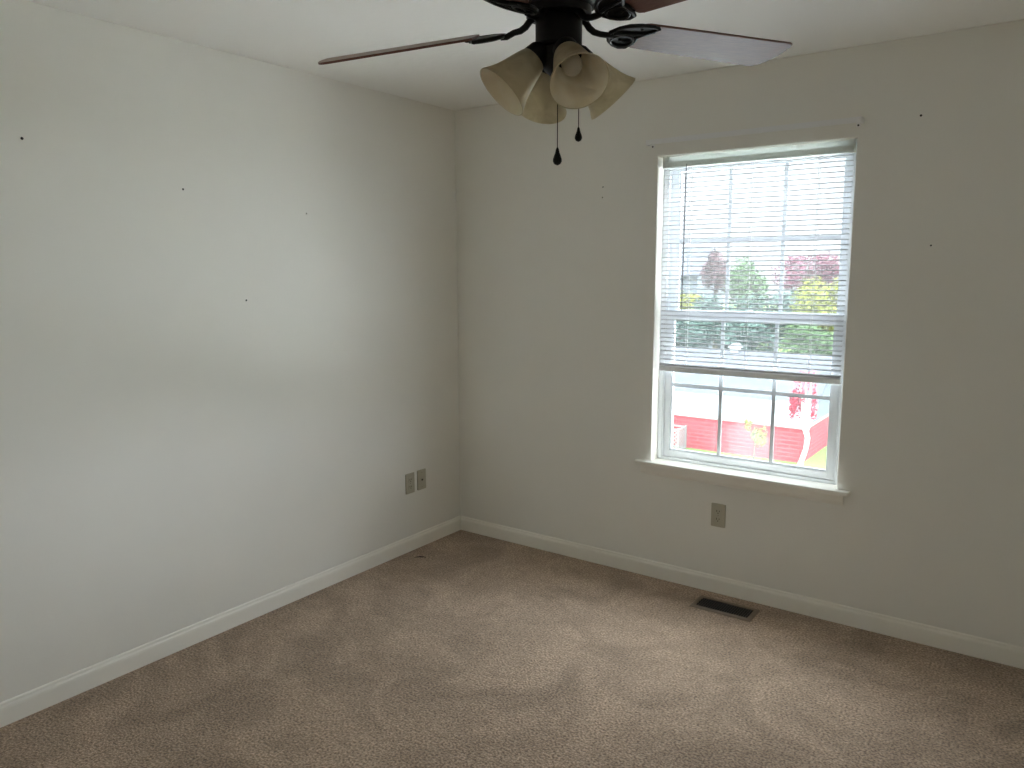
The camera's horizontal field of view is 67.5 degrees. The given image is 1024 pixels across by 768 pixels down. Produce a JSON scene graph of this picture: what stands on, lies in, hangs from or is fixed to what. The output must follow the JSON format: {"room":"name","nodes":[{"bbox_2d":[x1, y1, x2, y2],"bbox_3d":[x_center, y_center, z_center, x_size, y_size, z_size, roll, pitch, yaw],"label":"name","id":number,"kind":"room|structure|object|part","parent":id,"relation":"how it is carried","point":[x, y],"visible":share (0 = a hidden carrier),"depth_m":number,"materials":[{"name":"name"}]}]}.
{"room":"empty bedroom","nodes":[
{"label":"empty bedroom","id":0,"kind":"room"},
{"bbox_2d":[0,0,460,702],"bbox_3d":[-1.640,-0.073,2.797,0.170,2.440,4.640,6,10,35],"label":"wall","id":1,"kind":"structure","parent":0,"point":[178,451],"depth_m":3.13,"materials":[{"name":"paint"}]},
{"bbox_2d":[0,516,460,727],"bbox_3d":[-1.562,1.100,2.917,0.012,0.084,4.300,6,10,35],"label":"baseboard","id":2,"kind":"structure","parent":1,"relation":"attached to","point":[16,708],"depth_m":3.24,"materials":[{"name":"paint"}]},
{"bbox_2d":[405,472,414,494],"bbox_3d":[-0.564,0.551,4.247,0.008,0.114,0.070,6,10,35],"label":"power outlet","id":3,"kind":"object","parent":1,"relation":"attached to","point":[409,478],"visible":1,"depth_m":4.24,"materials":[{"name":"beige plastic"}]},
{"bbox_2d":[417,468,425,489],"bbox_3d":[-0.508,0.539,4.321,0.010,0.114,0.070,6,10,35],"label":"outlet","id":4,"kind":"object","parent":1,"relation":"attached to","point":[421,474],"visible":1,"depth_m":4.32,"materials":[{"name":"beige plastic"}]},
{"bbox_2d":[0,530,1023,767],"bbox_3d":[-0.095,1.349,1.891,3.960,0.120,4.640,6,10,35],"label":"floor","id":5,"kind":"structure","parent":0,"point":[479,651],"depth_m":2.89,"materials":[{"name":"beige carpet"}]},
{"bbox_2d":[689,595,759,621],"bbox_3d":[0.982,1.034,3.544,0.288,0.010,0.144,6,10,35],"label":"floor vent","id":6,"kind":"object","parent":5,"relation":"in","point":[736,611],"visible":1,"depth_m":3.53,"materials":[{"name":"brown metal"}]},
{"bbox_2d":[697,598,751,617],"bbox_3d":[0.982,1.036,3.544,0.244,0.004,0.096,6,10,35],"label":"grille","id":7,"kind":"object","parent":6,"relation":"attached to","point":[710,604],"depth_m":3.54,"materials":[{"name":"metal"}]},
{"bbox_2d":[27,0,1023,110],"bbox_3d":[-0.105,-1.184,1.516,3.960,0.120,4.640,6,10,35],"label":"ceiling","id":8,"kind":"structure","parent":0,"point":[293,34],"depth_m":2.83,"materials":[{"name":"white paint"}]},
{"bbox_2d":[318,0,791,164],"bbox_3d":[0.089,-0.855,1.844,1.277,0.626,1.240,6,10,35],"label":"ceiling fan","id":9,"kind":"object","parent":8,"relation":"hanging from","point":[555,73],"visible":1,"depth_m":1.89,"materials":[{"name":"brown metal"}]},
{"bbox_3d":[-0.308,-0.869,1.995,0.449,0.073,0.118,2,9,16],"label":"blade","id":10,"kind":"part","parent":9,"relation":"part of","materials":[{"name":"laminate"}]},
{"bbox_3d":[-0.010,-0.742,1.876,0.146,0.158,0.152,6,10,35],"label":"lamp shade","id":11,"kind":"part","parent":9,"relation":"part of","materials":[{"name":"beige glass"}]},
{"bbox_3d":[-0.119,-0.822,1.516,0.123,0.042,0.460,5,10,33],"label":"blade","id":12,"kind":"part","parent":9,"relation":"part of","materials":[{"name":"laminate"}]},
{"bbox_2d":[526,41,546,68],"bbox_3d":[0.058,-0.804,1.883,0.072,0.072,0.067,-3,9,-18],"label":"socket","id":13,"kind":"object","parent":9,"relation":"attached to","point":[536,52],"depth_m":1.85,"materials":[{"name":"brown metal"}]},
{"bbox_3d":[0.084,-0.765,2.031,0.152,0.158,0.146,6,10,35],"label":"lamp shade","id":14,"kind":"part","parent":9,"relation":"part of","materials":[{"name":"beige glass"}]},
{"bbox_3d":[0.114,-0.677,1.917,0.002,0.165,0.002,6,10,35],"label":"pull chain","id":15,"kind":"part","parent":9,"relation":"part of","materials":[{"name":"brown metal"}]},
{"bbox_2d":[553,36,581,67],"bbox_3d":[0.132,-0.798,1.842,0.067,0.072,0.072,-2,9,-12],"label":"socket","id":16,"kind":"object","parent":9,"relation":"attached to","point":[559,42],"depth_m":1.81,"materials":[{"name":"beige glass"}]},
{"bbox_3d":[0.143,-0.768,1.820,0.050,0.074,0.071,1,8,7],"label":"bulb","id":17,"kind":"part","parent":9,"relation":"part of","materials":[{"name":"beige glass"}]},
{"bbox_3d":[0.147,-0.729,1.783,0.152,0.158,0.146,6,10,35],"label":"lamp shade","id":18,"kind":"part","parent":9,"relation":"part of","materials":[{"name":"beige glass"}]},
{"bbox_2d":[581,45,592,52],"bbox_3d":[0.173,-0.809,1.913,0.072,0.072,0.067,-3,9,-18],"label":"socket","id":19,"kind":"object","parent":9,"relation":"attached to","point":[583,46],"depth_m":1.89,"materials":[{"name":"brown metal"}]},
{"bbox_3d":[0.241,-0.752,1.938,0.146,0.158,0.152,6,10,35],"label":"lamp shade","id":20,"kind":"part","parent":9,"relation":"part of","materials":[{"name":"beige glass"}]},
{"bbox_3d":[0.400,-0.829,1.552,0.123,0.042,0.460,-7,11,-38],"label":"blade","id":21,"kind":"part","parent":9,"relation":"part of","materials":[{"name":"laminate"}]},
{"bbox_3d":[0.526,-0.904,2.052,0.460,0.042,0.123,-3,9,-20],"label":"blade","id":22,"kind":"part","parent":9,"relation":"part of","materials":[{"name":"laminate"}]},
{"bbox_2d":[455,19,1023,646],"bbox_3d":[1.202,-0.189,3.499,3.620,2.440,0.170,6,10,35],"label":"wall","id":23,"kind":"structure","parent":0,"point":[559,282],"depth_m":3.32,"materials":[{"name":"paint"}]},
{"bbox_2d":[711,503,725,527],"bbox_3d":[0.987,0.629,3.668,0.070,0.114,0.008,6,10,35],"label":"power outlet","id":24,"kind":"object","parent":23,"relation":"attached to","point":[718,511],"visible":1,"depth_m":3.67,"materials":[{"name":"beige plastic"}]},
{"bbox_2d":[714,516,720,522],"bbox_3d":[0.986,0.649,3.669,0.033,0.029,0.002,6,10,35],"label":"receptacle","id":25,"kind":"object","parent":24,"relation":"attached to","point":[717,519],"depth_m":3.67,"materials":[{"name":"beige plastic"}]},
{"bbox_2d":[715,508,721,514],"bbox_3d":[0.986,0.610,3.663,0.033,0.029,0.002,6,10,35],"label":"receptacle","id":26,"kind":"object","parent":24,"relation":"attached to","point":[718,511],"depth_m":3.66,"materials":[{"name":"beige plastic"}]},
{"bbox_2d":[461,516,1023,668],"bbox_3d":[1.154,0.988,3.599,3.596,0.084,0.012,6,10,35],"label":"baseboard","id":27,"kind":"structure","parent":23,"relation":"attached to","point":[970,645],"depth_m":3.55,"materials":[{"name":"paint"}]},
{"bbox_2d":[634,146,856,505],"bbox_3d":[1.082,-0.284,3.544,1.017,1.549,0.196,6,10,35],"label":"window","id":28,"kind":"structure","parent":23,"relation":"in","point":[770,477],"depth_m":3.58,"materials":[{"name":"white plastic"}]},
{"bbox_3d":[1.058,0.428,3.612,1.017,0.020,0.106,6,10,35],"label":"sill","id":29,"kind":"part","parent":28,"relation":"part of","materials":[{"name":"paint"}]},
{"bbox_3d":[1.109,0.034,3.613,0.832,0.732,0.030,6,10,35],"label":"sash","id":30,"kind":"part","parent":28,"relation":"part of","materials":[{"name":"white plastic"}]},
{"bbox_2d":[659,138,856,384],"bbox_3d":[1.072,-0.539,3.477,0.852,1.024,0.045,6,10,35],"label":"window blind","id":31,"kind":"object","parent":28,"relation":"attached to","point":[847,146],"visible":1,"depth_m":3.45,"materials":[{"name":"white plastic"}]},
{"bbox_3d":[0.843,-0.543,3.650,0.005,0.960,0.028,6,10,35],"label":"ladder cord","id":32,"kind":"part","parent":31,"relation":"part of","materials":[{"name":"white fabric"}]},
{"bbox_3d":[1.079,-0.519,3.483,0.005,0.960,0.028,6,10,35],"label":"ladder cord","id":33,"kind":"part","parent":31,"relation":"part of","materials":[{"name":"white fabric"}]},
{"bbox_3d":[1.078,-0.045,3.555,0.844,0.026,0.025,6,10,35],"label":"rail","id":34,"kind":"part","parent":31,"relation":"part of","materials":[{"name":"paint"}]},
{"bbox_3d":[1.311,-0.496,3.318,0.005,0.960,0.028,6,10,35],"label":"ladder cord","id":35,"kind":"part","parent":31,"relation":"part of","materials":[{"name":"white fabric"}]},
{"bbox_3d":[1.128,-0.669,3.539,0.832,0.743,0.030,6,10,35],"label":"sash","id":36,"kind":"part","parent":28,"relation":"part of","materials":[{"name":"white plastic"}]},
{"label":"outside","id":37,"kind":"structure","parent":0,"visible":0},
{"bbox_2d":[673,304,835,468],"bbox_3d":[49.279,1.152,74.512,320.000,0.500,350.000,6,10,35],"label":"ground","id":38,"kind":"structure","parent":37,"point":[818,460],"depth_m":49.40,"materials":[{"name":"beige concrete"}]},
{"bbox_2d":[672,424,686,448],"bbox_3d":[10.779,3.652,51.854,1.600,1.700,1.400,6,10,35],"label":"lattice screen","id":39,"kind":"object","parent":38,"relation":"on","point":[678,445],"visible":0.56,"depth_m":51.30,"materials":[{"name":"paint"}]},
{"bbox_3d":[10.400,3.706,51.328,1.500,1.434,0.040,6,10,35],"label":"lattice panel","id":40,"kind":"part","parent":39,"relation":"part of","materials":[{"name":"paint"}]},
{"bbox_3d":[11.388,3.689,51.417,0.040,1.434,1.300,6,10,35],"label":"lattice panel","id":41,"kind":"part","parent":39,"relation":"part of","materials":[{"name":"paint"}]},
{"bbox_2d":[679,291,704,322],"bbox_3d":[17.878,-4.916,81.072,5.926,10.061,5.037,6,10,35],"label":"broadleaf tree","id":42,"kind":"object","parent":38,"relation":"on","point":[684,295],"visible":0.11,"depth_m":78.42,"materials":[{"name":"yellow plant"}]},
{"bbox_2d":[675,319,717,347],"bbox_3d":[14.769,-2.122,66.848,4.494,8.731,6.456,-8,12,-43],"label":"broadleaf tree","id":43,"kind":"object","parent":38,"relation":"on","point":[677,322],"visible":0.31,"depth_m":64.86,"materials":[{"name":"green plant"}]},
{"bbox_2d":[680,248,723,347],"bbox_3d":[21.714,-12.028,111.193,15.500,15.050,11.000,6,10,35],"label":"house","id":44,"kind":"structure","parent":38,"relation":"on","point":[685,249],"depth_m":104.37,"materials":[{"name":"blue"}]},
{"bbox_2d":[700,249,731,347],"bbox_3d":[25.264,-9.326,95.144,3.961,14.596,3.990,6,10,35],"label":"broadleaf tree","id":45,"kind":"object","parent":38,"relation":"on","point":[714,253],"visible":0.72,"depth_m":93.90,"materials":[{"name":"purple plant"}]},
{"bbox_3d":[25.346,-13.768,94.508,3.591,5.624,3.759,-6,10,-32],"label":"crown","id":46,"kind":"part","parent":45,"relation":"part of","materials":[{"name":"red plant"}]},
{"bbox_2d":[691,294,752,347],"bbox_3d":[19.695,-3.525,72.017,5.999,9.958,5.195,3,9,23],"label":"broadleaf tree","id":47,"kind":"object","parent":38,"relation":"on","point":[707,296],"visible":0.19,"depth_m":70.64,"materials":[{"name":"green plant"}]},
{"bbox_2d":[711,321,780,351],"bbox_3d":[18.959,-1.365,63.504,4.798,8.180,5.541,-6,10,-34],"label":"broadleaf tree","id":48,"kind":"object","parent":38,"relation":"on","point":[726,324],"visible":0.53,"depth_m":61.90,"materials":[{"name":"green plant"}]},
{"bbox_2d":[724,255,769,309],"bbox_3d":[25.964,-7.403,85.251,4.956,13.689,5.154,6,10,35],"label":"broadleaf tree","id":49,"kind":"object","parent":38,"relation":"on","point":[744,258],"visible":0.59,"depth_m":84.12,"materials":[{"name":"green plant"}]},
{"bbox_2d":[673,343,831,462],"bbox_3d":[6.931,-0.491,62.800,37.030,6.920,12.592,6,10,35],"label":"house","id":50,"kind":"structure","parent":38,"relation":"on","point":[695,408],"depth_m":51.24,"materials":[{"name":"red brick"}]},
{"bbox_3d":[3.828,0.559,58.582,37.030,1.330,1.942,6,10,35],"label":"eave panel","id":51,"kind":"part","parent":50,"relation":"part of","materials":[{"name":"white"}]},
{"bbox_2d":[744,419,766,458],"bbox_3d":[15.329,3.601,48.290,1.481,2.813,1.143,6,10,35],"label":"sapling","id":52,"kind":"object","parent":38,"relation":"on","point":[757,437],"visible":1,"depth_m":48.19,"materials":[{"name":"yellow plant"}]},
{"bbox_3d":[15.264,3.804,48.313,0.818,2.404,0.116,6,10,35],"label":"stem","id":53,"kind":"part","parent":52,"relation":"part of","materials":[{"name":"green plant"}]},
{"bbox_2d":[732,287,804,348],"bbox_3d":[25.772,-4.349,75.642,7.537,10.482,7.273,-5,10,-28],"label":"broadleaf tree","id":54,"kind":"object","parent":38,"relation":"on","point":[777,292],"visible":0.19,"depth_m":74.15,"materials":[{"name":"green plant"}]},
{"bbox_2d":[788,370,817,465],"bbox_3d":[17.462,2.248,46.045,1.723,6.286,1.119,6,10,35],"label":"ornamental tree","id":55,"kind":"object","parent":38,"relation":"on","point":[805,414],"visible":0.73,"depth_m":45.82,"materials":[{"name":"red plant"}]},
{"bbox_3d":[17.455,0.677,45.813,1.723,3.111,1.119,6,10,35],"label":"crown","id":56,"kind":"part","parent":55,"relation":"part of","materials":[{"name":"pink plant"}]},
{"bbox_2d":[770,251,839,289],"bbox_3d":[34.433,-8.336,89.546,7.696,14.203,7.378,6,10,35],"label":"broadleaf tree","id":57,"kind":"object","parent":38,"relation":"on","point":[789,257],"visible":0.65,"depth_m":88.14,"materials":[{"name":"red plant"}]},
{"bbox_2d":[778,323,833,354],"bbox_3d":[23.490,-0.964,60.568,4.787,8.210,5.140,6,10,35],"label":"broadleaf tree","id":58,"kind":"object","parent":38,"relation":"on","point":[788,326],"visible":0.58,"depth_m":59.12,"materials":[{"name":"green plant"}]},
{"bbox_2d":[789,276,838,336],"bbox_3d":[26.944,-3.542,66.199,6.370,11.631,6.808,6,10,35],"label":"broadleaf tree","id":59,"kind":"object","parent":38,"relation":"on","point":[813,277],"visible":0.3,"depth_m":64.65,"materials":[{"name":"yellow plant"}]}
]}

